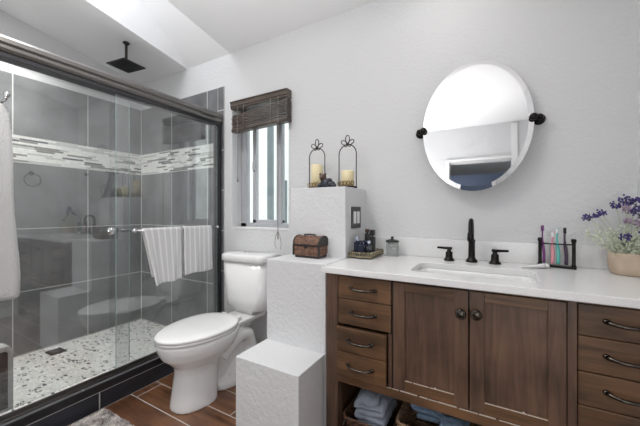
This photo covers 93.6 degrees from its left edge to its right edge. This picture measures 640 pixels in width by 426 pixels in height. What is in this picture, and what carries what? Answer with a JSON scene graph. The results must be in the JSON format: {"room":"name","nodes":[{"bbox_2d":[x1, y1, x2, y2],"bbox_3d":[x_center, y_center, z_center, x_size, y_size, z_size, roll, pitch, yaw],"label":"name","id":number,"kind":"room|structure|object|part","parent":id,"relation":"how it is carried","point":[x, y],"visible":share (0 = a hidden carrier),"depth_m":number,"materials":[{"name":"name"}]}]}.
{"room":"bathroom","nodes":[
{"label":"bathroom","id":0,"kind":"room"},
{"bbox_2d":[0,343,12,413],"bbox_3d":[-1.618,0.808,1.355,0.084,0.312,0.320,0,0,30],"label":"wall","id":1,"kind":"structure","parent":0,"point":[6,352],"depth_m":1.45,"materials":[{"name":"grey tile"}]},
{"bbox_2d":[0,352,173,425],"bbox_3d":[-1.229,1.048,1.830,0.117,0.153,1.538,0,0,30],"label":"trim","id":2,"kind":"structure","parent":1,"relation":"attached to","point":[72,408],"depth_m":1.68,"materials":[{"name":"grey tile"}]},
{"bbox_2d":[0,34,222,424],"bbox_3d":[-1.217,0.077,1.826,0.083,1.787,1.532,0,0,30],"label":"shower door frame","id":3,"kind":"structure","parent":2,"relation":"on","point":[13,51],"depth_m":1.78,"materials":[{"name":"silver metal"}]},
{"bbox_2d":[0,60,140,360],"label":"sliding shower door","id":4,"kind":"structure","parent":3,"relation":"attached to","point":[111,230],"depth_m":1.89,"materials":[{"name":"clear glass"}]},
{"bbox_2d":[0,92,10,103],"bbox_3d":[-1.412,-0.487,1.327,0.194,0.053,0.048,0,0,30],"label":"towel hook","id":5,"kind":"object","parent":4,"relation":"attached to","point":[7,95],"visible":0.95,"depth_m":1.29,"materials":[{"name":"silver metal"}]},
{"bbox_2d":[0,103,20,300],"bbox_3d":[-1.407,-0.042,1.253,0.081,0.857,0.232,0,0,30],"label":"bath towel","id":6,"kind":"object","parent":5,"relation":"hanging from","point":[10,274],"visible":1,"depth_m":1.30,"materials":[{"name":"white fabric"}]},
{"bbox_3d":[-1.402,0.116,1.548,0.006,1.645,0.799,0,0,30],"label":"glass pane","id":7,"kind":"part","parent":4,"relation":"part of","materials":[{"name":"clear glass"}]},
{"bbox_3d":[-1.242,0.112,1.777,0.045,0.048,0.048,0,0,30],"label":"knob","id":8,"kind":"part","parent":4,"relation":"part of","materials":[{"name":"silver metal"}]},
{"bbox_3d":[-1.217,-0.773,1.826,0.083,0.086,1.532,0,0,30],"label":"header rail","id":9,"kind":"part","parent":3,"relation":"part of","materials":[{"name":"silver metal"}]},
{"bbox_2d":[117,94,218,232],"bbox_3d":[-1.000,0.116,2.108,0.080,1.645,0.762,0,0,30],"label":"sliding shower door","id":10,"kind":"structure","parent":3,"relation":"attached to","point":[134,230],"depth_m":1.92,"materials":[{"name":"clear glass"}]},
{"bbox_2d":[142,227,181,285],"bbox_3d":[-1.035,0.288,1.981,0.055,0.372,0.259,0,0,30],"label":"hand towel","id":11,"kind":"object","parent":10,"relation":"hanging from","point":[162,244],"visible":0.99,"depth_m":1.97,"materials":[{"name":"white fabric"}]},
{"bbox_3d":[-1.032,0.116,2.127,0.006,1.645,0.758,0,0,30],"label":"glass pane","id":12,"kind":"part","parent":10,"relation":"part of","materials":[{"name":"clear glass"}]},
{"bbox_2d":[181,225,212,274],"bbox_3d":[-0.902,0.274,2.216,0.049,0.344,0.239,0,0,30],"label":"hand towel","id":13,"kind":"object","parent":10,"relation":"hanging from","point":[196,250],"visible":0.99,"depth_m":2.19,"materials":[{"name":"white fabric"}]},
{"bbox_2d":[0,10,141,109],"bbox_3d":[-2.267,-0.305,2.393,0.100,2.950,1.620,0,0,30],"label":"wall","id":14,"kind":"structure","parent":0,"point":[10,26],"depth_m":2.42,"materials":[{"name":"white paint"}]},
{"bbox_2d":[0,319,346,425],"bbox_3d":[-1.655,1.145,-0.297,3.837,0.110,5.720,0,0,30],"label":"floor","id":15,"kind":"structure","parent":0,"point":[37,375],"depth_m":1.99,"materials":[{"name":"stone"}]},
{"bbox_2d":[45,347,66,355],"bbox_3d":[-2.058,1.086,2.342,0.120,0.007,0.100,0,0,30],"label":"shower drain","id":16,"kind":"object","parent":15,"relation":"on","point":[57,350],"visible":1,"depth_m":2.33,"materials":[{"name":"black metal"}]},
{"bbox_2d":[69,408,133,425],"bbox_3d":[-1.008,1.103,1.202,0.851,0.032,0.671,0,0,30],"label":"bath mat","id":17,"kind":"object","parent":15,"relation":"on","point":[105,417],"visible":1,"depth_m":1.58,"materials":[{"name":"grey fabric"}]},
{"bbox_2d":[154,250,280,413],"bbox_3d":[-0.666,0.706,1.936,0.436,0.828,0.785,0,0,30],"label":"toilet","id":18,"kind":"object","parent":15,"relation":"on","point":[202,350],"visible":0.84,"depth_m":1.82,"materials":[{"name":"white ceramic"}]},
{"bbox_3d":[-0.738,0.715,1.811,0.378,0.016,0.490,0,0,30],"label":"seat","id":19,"kind":"part","parent":18,"relation":"part of","materials":[{"name":"white plastic"}]},
{"bbox_3d":[-0.736,0.694,1.813,0.382,0.022,0.501,0,0,30],"label":"seat lid","id":20,"kind":"part","parent":18,"relation":"part of","materials":[{"name":"white plastic"}]},
{"bbox_3d":[-0.668,0.921,1.933,0.376,0.398,0.759,0,0,30],"label":"bowl","id":21,"kind":"part","parent":18,"relation":"part of","materials":[{"name":"white ceramic"}]},
{"bbox_3d":[-0.517,0.525,2.195,0.416,0.340,0.188,0,0,30],"label":"tank","id":22,"kind":"part","parent":18,"relation":"part of","materials":[{"name":"white ceramic"}]},
{"bbox_3d":[-0.520,0.326,2.190,0.436,0.056,0.200,0,0,30],"label":"tank lid","id":23,"kind":"part","parent":18,"relation":"part of","materials":[{"name":"white ceramic"}]},
{"bbox_2d":[267,186,365,425],"bbox_3d":[0.001,0.496,1.728,0.355,1.268,0.520,0,0,30],"label":"wall ledge","id":24,"kind":"object","parent":15,"relation":"on","point":[296,286],"visible":0.51,"depth_m":1.57,"materials":[{"name":"white paint"}]},
{"bbox_2d":[292,234,327,258],"bbox_3d":[-0.050,0.183,1.659,0.170,0.129,0.115,0,0,30],"label":"box","id":25,"kind":"object","parent":24,"relation":"on","point":[315,247],"visible":1,"depth_m":1.62,"materials":[{"name":"brown leather"}]},
{"bbox_3d":[-0.050,0.153,1.659,0.160,0.048,0.104,0,0,30],"label":"lid","id":26,"kind":"part","parent":25,"relation":"part of","materials":[{"name":"brown wood"}]},
{"bbox_2d":[307,139,324,187],"bbox_3d":[-0.017,-0.298,1.886,0.104,0.320,0.114,0,0,-28],"label":"candle holder","id":27,"kind":"object","parent":24,"relation":"on","point":[316,148],"visible":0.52,"depth_m":1.88,"materials":[{"name":"grey metal"}]},
{"bbox_2d":[311,164,322,186],"bbox_3d":[-0.019,-0.226,1.889,0.074,0.147,0.074,0,0,30],"label":"pillar candle","id":28,"kind":"object","parent":27,"relation":"in","point":[316,169],"visible":0.73,"depth_m":1.85,"materials":[{"name":"beige wax"}]},
{"bbox_2d":[317,173,335,187],"bbox_3d":[0.040,-0.182,1.726,0.127,0.088,0.063,0,0,30],"label":"figurine","id":29,"kind":"object","parent":24,"relation":"on","point":[325,182],"visible":0.92,"depth_m":1.71,"materials":[{"name":"grey plastic"}]},
{"bbox_2d":[337,135,356,187],"bbox_3d":[0.165,-0.298,1.781,0.104,0.320,0.114,0,0,-28],"label":"candle holder","id":30,"kind":"object","parent":24,"relation":"on","point":[346,144],"visible":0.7,"depth_m":1.77,"materials":[{"name":"grey metal"}]},
{"bbox_2d":[341,170,353,185],"bbox_3d":[0.164,-0.201,1.785,0.074,0.096,0.074,0,0,30],"label":"pillar candle","id":31,"kind":"object","parent":30,"relation":"in","point":[346,175],"visible":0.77,"depth_m":1.75,"materials":[{"name":"beige wax"}]},
{"bbox_2d":[351,207,360,228],"bbox_3d":[0.209,0.031,1.723,0.009,0.122,0.130,0,0,30],"label":"light switch","id":32,"kind":"object","parent":24,"relation":"attached to","point":[355,211],"visible":1,"depth_m":1.71,"materials":[{"name":"black plastic"}]},
{"bbox_2d":[327,273,639,425],"bbox_3d":[0.659,0.698,1.284,1.186,0.844,0.576,0,0,30],"label":"vanity cabinet","id":33,"kind":"object","parent":15,"relation":"on","point":[505,359],"visible":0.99,"depth_m":1.06,"materials":[{"name":"brown wood"}]},
{"bbox_3d":[0.161,0.659,1.259,0.128,0.017,0.036,0,0,30],"label":"handle","id":34,"kind":"part","parent":33,"relation":"part of","materials":[{"name":"grey metal"}]},
{"bbox_3d":[0.161,0.552,1.259,0.128,0.017,0.036,0,0,30],"label":"handle","id":35,"kind":"part","parent":33,"relation":"part of","materials":[{"name":"grey metal"}]},
{"bbox_3d":[0.281,0.662,1.467,0.223,0.105,0.450,0,0,30],"label":"drawer","id":36,"kind":"part","parent":33,"relation":"part of","materials":[{"name":"brown wood"}]},
{"bbox_3d":[0.177,0.438,1.275,0.128,0.017,0.036,0,0,30],"label":"handle","id":37,"kind":"part","parent":33,"relation":"part of","materials":[{"name":"grey metal"}]},
{"bbox_3d":[0.177,0.331,1.275,0.128,0.017,0.036,0,0,30],"label":"handle","id":38,"kind":"part","parent":33,"relation":"part of","materials":[{"name":"grey metal"}]},
{"bbox_3d":[0.281,0.555,1.467,0.223,0.103,0.450,0,0,30],"label":"drawer","id":39,"kind":"part","parent":33,"relation":"part of","materials":[{"name":"brown wood"}]},
{"bbox_3d":[0.297,0.441,1.483,0.239,0.111,0.450,0,0,30],"label":"drawer","id":40,"kind":"part","parent":33,"relation":"part of","materials":[{"name":"brown wood"}]},
{"bbox_3d":[0.297,0.334,1.483,0.239,0.097,0.450,0,0,30],"label":"drawer","id":41,"kind":"part","parent":33,"relation":"part of","materials":[{"name":"brown wood"}]},
{"bbox_2d":[343,388,402,425],"bbox_3d":[0.266,0.968,1.432,0.240,0.094,0.294,0,0,30],"label":"storage basket","id":42,"kind":"object","parent":33,"relation":"on","point":[348,413],"visible":0.38,"depth_m":1.43,"materials":[{"name":"wicker"}]},
{"bbox_2d":[354,388,396,425],"bbox_3d":[0.267,0.888,1.427,0.152,0.161,0.208,0,0,30],"label":"folded towel","id":43,"kind":"object","parent":42,"relation":"in","point":[372,408],"visible":0.78,"depth_m":1.35,"materials":[{"name":"fabric"}]},
{"bbox_3d":[0.421,0.501,1.164,0.274,0.430,0.021,0,0,30],"label":"door","id":44,"kind":"part","parent":33,"relation":"part of","materials":[{"name":"brown wood"}]},
{"bbox_2d":[395,401,481,425],"bbox_3d":[0.514,0.940,1.290,0.325,0.150,0.295,0,0,30],"label":"storage basket","id":45,"kind":"object","parent":33,"relation":"on","point":[406,416],"visible":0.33,"depth_m":1.37,"materials":[{"name":"brown wicker"}]},
{"bbox_2d":[411,404,469,425],"bbox_3d":[0.532,0.862,1.328,0.238,0.093,0.128,0,0,30],"label":"folded towel","id":46,"kind":"object","parent":45,"relation":"in","point":[425,414],"visible":0.19,"depth_m":1.30,"materials":[{"name":"blue fabric"}]},
{"bbox_2d":[439,414,467,425],"bbox_3d":[0.536,0.863,1.206,0.112,0.057,0.086,0,0,30],"label":"folded towel","id":47,"kind":"object","parent":45,"relation":"in","point":[445,420],"visible":0.93,"depth_m":1.20,"materials":[{"name":"blue fabric"}]},
{"bbox_3d":[0.509,0.368,1.085,0.038,0.038,0.030,0,0,30],"label":"knob","id":48,"kind":"part","parent":33,"relation":"part of","materials":[{"name":"grey metal"}]},
{"bbox_3d":[0.552,0.363,1.060,0.038,0.038,0.030,0,0,30],"label":"knob","id":49,"kind":"part","parent":33,"relation":"part of","materials":[{"name":"grey metal"}]},
{"bbox_2d":[321,236,639,308],"bbox_3d":[0.667,0.211,1.316,1.207,0.127,0.570,0,0,30],"label":"countertop","id":50,"kind":"structure","parent":33,"relation":"on","point":[592,281],"depth_m":1.31,"materials":[{"name":"white stone"}]},
{"bbox_2d":[348,248,383,258],"bbox_3d":[0.260,0.229,1.677,0.132,0.037,0.215,0,0,30],"label":"tray","id":51,"kind":"object","parent":50,"relation":"on","point":[378,252],"visible":0.71,"depth_m":1.60,"materials":[{"name":"beige wood"}]},
{"bbox_2d":[354,236,358,254],"bbox_3d":[0.204,0.186,1.656,0.028,0.104,0.028,0,0,30],"label":"perfume bottle","id":52,"kind":"object","parent":51,"relation":"on","point":[356,242],"visible":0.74,"depth_m":1.65,"materials":[{"name":"blue glass"}]},
{"bbox_2d":[358,240,364,255],"bbox_3d":[0.225,0.196,1.625,0.036,0.085,0.028,0,0,30],"label":"perfume bottle","id":53,"kind":"object","parent":51,"relation":"on","point":[361,246],"visible":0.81,"depth_m":1.61,"materials":[{"name":"blue glass"}]},
{"bbox_2d":[364,235,369,254],"bbox_3d":[0.265,0.183,1.675,0.032,0.109,0.032,0,0,30],"label":"perfume bottle","id":54,"kind":"object","parent":51,"relation":"on","point":[367,237],"visible":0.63,"depth_m":1.66,"materials":[{"name":"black glass"}]},
{"bbox_2d":[369,230,375,253],"bbox_3d":[0.292,0.169,1.671,0.028,0.139,0.028,0,0,30],"label":"perfume bottle","id":55,"kind":"object","parent":51,"relation":"on","point":[372,232],"visible":0.83,"depth_m":1.66,"materials":[{"name":"black glass"}]},
{"bbox_2d":[385,236,398,255],"bbox_3d":[0.408,0.192,1.696,0.076,0.110,0.076,0,0,30],"label":"jar","id":56,"kind":"object","parent":50,"relation":"on","point":[391,240],"visible":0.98,"depth_m":1.68,"materials":[{"name":"clear glass"}]},
{"bbox_3d":[0.408,0.153,1.696,0.076,0.032,0.076,0,0,30],"label":"lid","id":57,"kind":"part","parent":56,"relation":"part of","materials":[{"name":"black metal"}]},
{"bbox_2d":[437,246,454,260],"bbox_3d":[0.647,0.213,1.545,0.082,0.070,0.052,0,0,30],"label":"tap","id":58,"kind":"object","parent":50,"relation":"on","point":[449,254],"visible":1,"depth_m":1.53,"materials":[{"name":"brown metal"}]},
{"bbox_3d":[0.642,0.185,1.548,0.070,0.015,0.015,0,0,30],"label":"lever","id":59,"kind":"part","parent":58,"relation":"part of","materials":[{"name":"brown metal"}]},
{"bbox_2d":[466,218,477,262],"bbox_3d":[0.735,0.139,1.461,0.054,0.218,0.132,0,0,30],"label":"faucet","id":60,"kind":"object","parent":50,"relation":"on","point":[471,258],"visible":1,"depth_m":1.47,"materials":[{"name":"brown metal"}]},
{"bbox_3d":[0.732,0.083,1.456,0.021,0.106,0.111,0,0,30],"label":"spout","id":61,"kind":"part","parent":60,"relation":"part of","materials":[{"name":"brown metal"}]},
{"bbox_2d":[417,268,535,308],"bbox_3d":[0.637,0.335,1.269,0.479,0.120,0.279,0,0,30],"label":"sink","id":62,"kind":"object","parent":50,"relation":"in","point":[429,270],"visible":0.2,"depth_m":1.35,"materials":[{"name":"white ceramic"}]},
{"bbox_2d":[489,249,508,264],"bbox_3d":[0.850,0.213,1.429,0.082,0.070,0.052,0,0,30],"label":"tap","id":63,"kind":"object","parent":50,"relation":"on","point":[494,260],"visible":1,"depth_m":1.42,"materials":[{"name":"brown metal"}]},
{"bbox_3d":[0.855,0.185,1.426,0.070,0.015,0.015,0,0,30],"label":"lever","id":64,"kind":"part","parent":63,"relation":"part of","materials":[{"name":"brown metal"}]},
{"bbox_2d":[522,263,549,267],"bbox_3d":[0.950,0.236,1.330,0.112,0.022,0.032,0,0,12],"label":"toothpaste tube","id":65,"kind":"object","parent":50,"relation":"on","point":[543,265],"visible":1,"depth_m":1.32,"materials":[{"name":"white plastic"}]},
{"bbox_2d":[537,237,576,269],"bbox_3d":[1.059,0.182,1.347,0.040,0.130,0.140,0,0,-44],"label":"stand","id":66,"kind":"object","parent":50,"relation":"on","point":[573,266],"visible":0.96,"depth_m":1.32,"materials":[{"name":"brown metal"}]},
{"bbox_3d":[1.018,0.177,1.390,0.020,0.120,0.020,0,0,30],"label":"post","id":67,"kind":"part","parent":66,"relation":"part of","materials":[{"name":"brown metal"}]},
{"bbox_2d":[541,225,545,262],"bbox_3d":[1.024,0.147,1.379,0.018,0.172,0.016,0,0,-44],"label":"toothbrush","id":68,"kind":"object","parent":66,"relation":"in","point":[542,226],"visible":1,"depth_m":1.38,"materials":[{"name":"purple plastic"}]},
{"bbox_3d":[1.027,0.158,1.381,0.015,0.150,0.012,0,0,30],"label":"brush handle","id":69,"kind":"part","parent":68,"relation":"part of","materials":[{"name":"purple plastic"}]},
{"bbox_2d":[550,232,554,263],"bbox_3d":[1.048,0.161,1.355,0.016,0.145,0.020,0,0,30],"label":"toothbrush","id":70,"kind":"object","parent":66,"relation":"in","point":[552,233],"visible":1,"depth_m":1.35,"materials":[{"name":"pink plastic"}]},
{"bbox_3d":[1.059,0.242,1.347,0.040,0.010,0.140,0,0,-44],"label":"plate","id":71,"kind":"part","parent":66,"relation":"part of","materials":[{"name":"brown metal"}]},
{"bbox_2d":[556,228,559,263],"bbox_3d":[1.062,0.152,1.341,0.019,0.162,0.016,0,0,-44],"label":"toothbrush","id":72,"kind":"object","parent":66,"relation":"in","point":[557,229],"visible":1,"depth_m":1.34,"materials":[{"name":"teal plastic"}]},
{"bbox_2d":[563,228,567,264],"bbox_3d":[1.081,0.151,1.321,0.019,0.164,0.018,0,0,-44],"label":"toothbrush","id":73,"kind":"object","parent":66,"relation":"in","point":[564,229],"visible":1,"depth_m":1.32,"materials":[{"name":"purple plastic"}]},
{"bbox_3d":[1.101,0.177,1.304,0.020,0.120,0.020,0,0,30],"label":"post","id":74,"kind":"part","parent":66,"relation":"part of","materials":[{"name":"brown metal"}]},
{"bbox_2d":[576,194,639,276],"bbox_3d":[1.181,0.087,1.212,0.224,0.320,0.147,0,0,30],"label":"lavender","id":75,"kind":"object","parent":50,"relation":"on","point":[623,257],"visible":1,"depth_m":1.18,"materials":[{"name":"purple plant"}]},
{"bbox_3d":[1.179,0.062,1.192,0.172,0.228,0.072,0,0,30],"label":"stem","id":76,"kind":"part","parent":75,"relation":"part of","materials":[{"name":"green plant"}]},
{"bbox_2d":[607,252,639,276],"bbox_3d":[1.223,0.203,1.190,0.125,0.088,0.125,0,0,30],"label":"pot","id":77,"kind":"object","parent":50,"relation":"on","point":[619,263],"depth_m":1.16,"materials":[{"name":"beige ceramic"}]},
{"bbox_3d":[0.664,0.501,1.025,0.274,0.430,0.021,0,0,30],"label":"door","id":78,"kind":"part","parent":33,"relation":"part of","materials":[{"name":"brown wood"}]},
{"bbox_3d":[1.020,0.657,1.070,0.241,0.118,0.450,0,0,30],"label":"drawer","id":79,"kind":"part","parent":33,"relation":"part of","materials":[{"name":"brown wood"}]},
{"bbox_3d":[1.020,0.544,1.070,0.241,0.102,0.450,0,0,30],"label":"drawer","id":80,"kind":"part","parent":33,"relation":"part of","materials":[{"name":"brown wood"}]},
{"bbox_3d":[1.020,0.437,1.070,0.241,0.107,0.450,0,0,30],"label":"drawer","id":81,"kind":"part","parent":33,"relation":"part of","materials":[{"name":"brown wood"}]},
{"bbox_3d":[1.020,0.333,1.070,0.241,0.096,0.450,0,0,30],"label":"drawer","id":82,"kind":"part","parent":33,"relation":"part of","materials":[{"name":"brown wood"}]},
{"bbox_3d":[0.899,0.541,0.862,0.128,0.017,0.036,0,0,30],"label":"handle","id":83,"kind":"part","parent":33,"relation":"part of","materials":[{"name":"grey metal"}]},
{"bbox_3d":[0.899,0.434,0.862,0.128,0.017,0.036,0,0,30],"label":"handle","id":84,"kind":"part","parent":33,"relation":"part of","materials":[{"name":"grey metal"}]},
{"bbox_3d":[0.899,0.329,0.862,0.128,0.017,0.036,0,0,30],"label":"handle","id":85,"kind":"part","parent":33,"relation":"part of","materials":[{"name":"grey metal"}]},
{"bbox_2d":[0,0,375,84],"bbox_3d":[-0.964,-1.626,0.909,3.837,0.708,3.100,0,0,30],"label":"ceiling","id":86,"kind":"structure","parent":0,"point":[166,38],"depth_m":2.26,"materials":[{"name":"white paint"}]},
{"bbox_2d":[106,41,145,72],"bbox_3d":[-1.564,-1.271,2.426,0.208,0.194,0.184,0,0,22],"label":"shower","id":87,"kind":"object","parent":86,"relation":"hanging from","point":[128,66],"visible":1,"depth_m":2.42,"materials":[{"name":"grey metal"}]},
{"bbox_3d":[-1.564,-1.186,2.426,0.208,0.020,0.184,0,0,22],"label":"head plate","id":88,"kind":"part","parent":87,"relation":"part of","materials":[{"name":"black plastic"}]},
{"bbox_3d":[-1.564,-1.276,2.426,0.052,0.183,0.052,0,0,30],"label":"arm","id":89,"kind":"part","parent":87,"relation":"part of","materials":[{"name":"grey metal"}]},
{"bbox_2d":[236,339,324,425],"bbox_3d":[-0.184,0.900,1.408,0.351,0.460,0.224,0,0,30],"label":"half wall","id":90,"kind":"structure","parent":0,"point":[278,383],"depth_m":1.33,"materials":[{"name":"white paint"}]},
{"bbox_2d":[142,0,636,344],"bbox_3d":[-0.204,-0.060,2.237,3.837,2.460,0.160,0,0,30],"label":"wall","id":91,"kind":"structure","parent":0,"point":[370,73],"depth_m":1.66,"materials":[{"name":"white paint"}]},
{"bbox_2d":[141,86,224,325],"bbox_3d":[-1.302,0.043,2.768,1.187,2.155,0.011,0,0,30],"label":"tiled wall","id":92,"kind":"structure","parent":91,"relation":"attached to","point":[176,151],"depth_m":2.76,"materials":[{"name":"grey tile"}]},
{"bbox_2d":[232,226,288,230],"bbox_3d":[-0.444,0.127,2.338,0.561,0.014,0.104,0,0,30],"label":"trim","id":93,"kind":"structure","parent":91,"relation":"attached to","point":[238,227],"depth_m":2.33,"materials":[{"name":"white paint"}]},
{"bbox_2d":[241,104,288,227],"bbox_3d":[-0.409,-0.369,2.399,0.561,0.982,0.053,0,0,30],"label":"window","id":94,"kind":"structure","parent":91,"relation":"in","point":[245,136],"depth_m":2.46,"materials":[{"name":"grey plastic"}]},
{"bbox_2d":[230,88,291,249],"bbox_3d":[-0.462,-0.302,2.237,0.552,1.125,0.091,0,0,30],"label":"window blind","id":95,"kind":"object","parent":94,"relation":"attached to","point":[278,111],"visible":1,"depth_m":2.21,"materials":[{"name":"brown wood"}]},
{"bbox_3d":[-0.630,-0.519,2.301,0.014,0.582,0.014,0,0,30],"label":"tilt cord","id":96,"kind":"part","parent":95,"relation":"part of","materials":[{"name":"fabric"}]},
{"bbox_3d":[-0.449,-0.641,2.242,0.536,0.038,0.051,0,0,30],"label":"rail","id":97,"kind":"part","parent":95,"relation":"part of","materials":[{"name":"brown wood"}]},
{"bbox_3d":[-0.293,-0.275,2.092,0.059,1.070,0.008,0,0,30],"label":"pull cord","id":98,"kind":"part","parent":95,"relation":"part of","materials":[{"name":"grey fabric"}]},
{"bbox_2d":[416,60,545,190],"bbox_3d":[0.784,-0.441,1.528,0.596,0.673,0.087,0,0,30],"label":"wall mirror","id":99,"kind":"object","parent":91,"relation":"attached to","point":[478,127],"visible":1,"depth_m":1.51,"materials":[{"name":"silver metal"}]},
{"bbox_2d":[375,236,608,268],"bbox_3d":[0.804,0.198,1.555,1.207,0.100,0.018,0,0,30],"label":"backsplash","id":100,"kind":"structure","parent":91,"relation":"attached to","point":[587,256],"depth_m":1.49,"materials":[{"name":"white stone"}]},
{"bbox_2d":[637,0,639,236],"bbox_3d":[0.657,-0.455,-0.019,0.100,3.250,2.900,0,0,30],"label":"wall","id":101,"kind":"structure","parent":0,"point":[638,1],"depth_m":1.25,"materials":[{"name":"white paint"}]},
{"label":"outside","id":102,"kind":"structure","parent":0,"visible":0},
{"bbox_3d":[-0.640,1.520,3.409,6.500,0.200,1.440,0,0,30],"label":"floor","id":103,"kind":"structure","parent":102,"visible":0},
{"bbox_2d":[267,126,273,219],"bbox_3d":[-0.584,0.195,3.544,0.065,2.450,0.050,0,0,30],"label":"fence post","id":104,"kind":"object","parent":103,"relation":"on","point":[270,130],"visible":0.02,"depth_m":3.52,"materials":[{"name":"grey"}]},
{"bbox_2d":[285,180,286,222],"bbox_3d":[-0.390,0.530,3.404,0.036,1.780,0.040,0,0,30],"label":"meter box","id":105,"kind":"object","parent":103,"relation":"on","point":[285,180],"visible":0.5,"depth_m":3.39,"materials":[{"name":"grey"}]},
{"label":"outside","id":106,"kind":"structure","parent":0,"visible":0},
{"bbox_2d":[250,123,288,222],"bbox_3d":[-0.258,0.020,4.077,6.500,3.200,0.100,0,0,30],"label":"sky","id":107,"kind":"structure","parent":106,"point":[262,132],"depth_m":4.33,"materials":[{"name":"white"}]}
]}

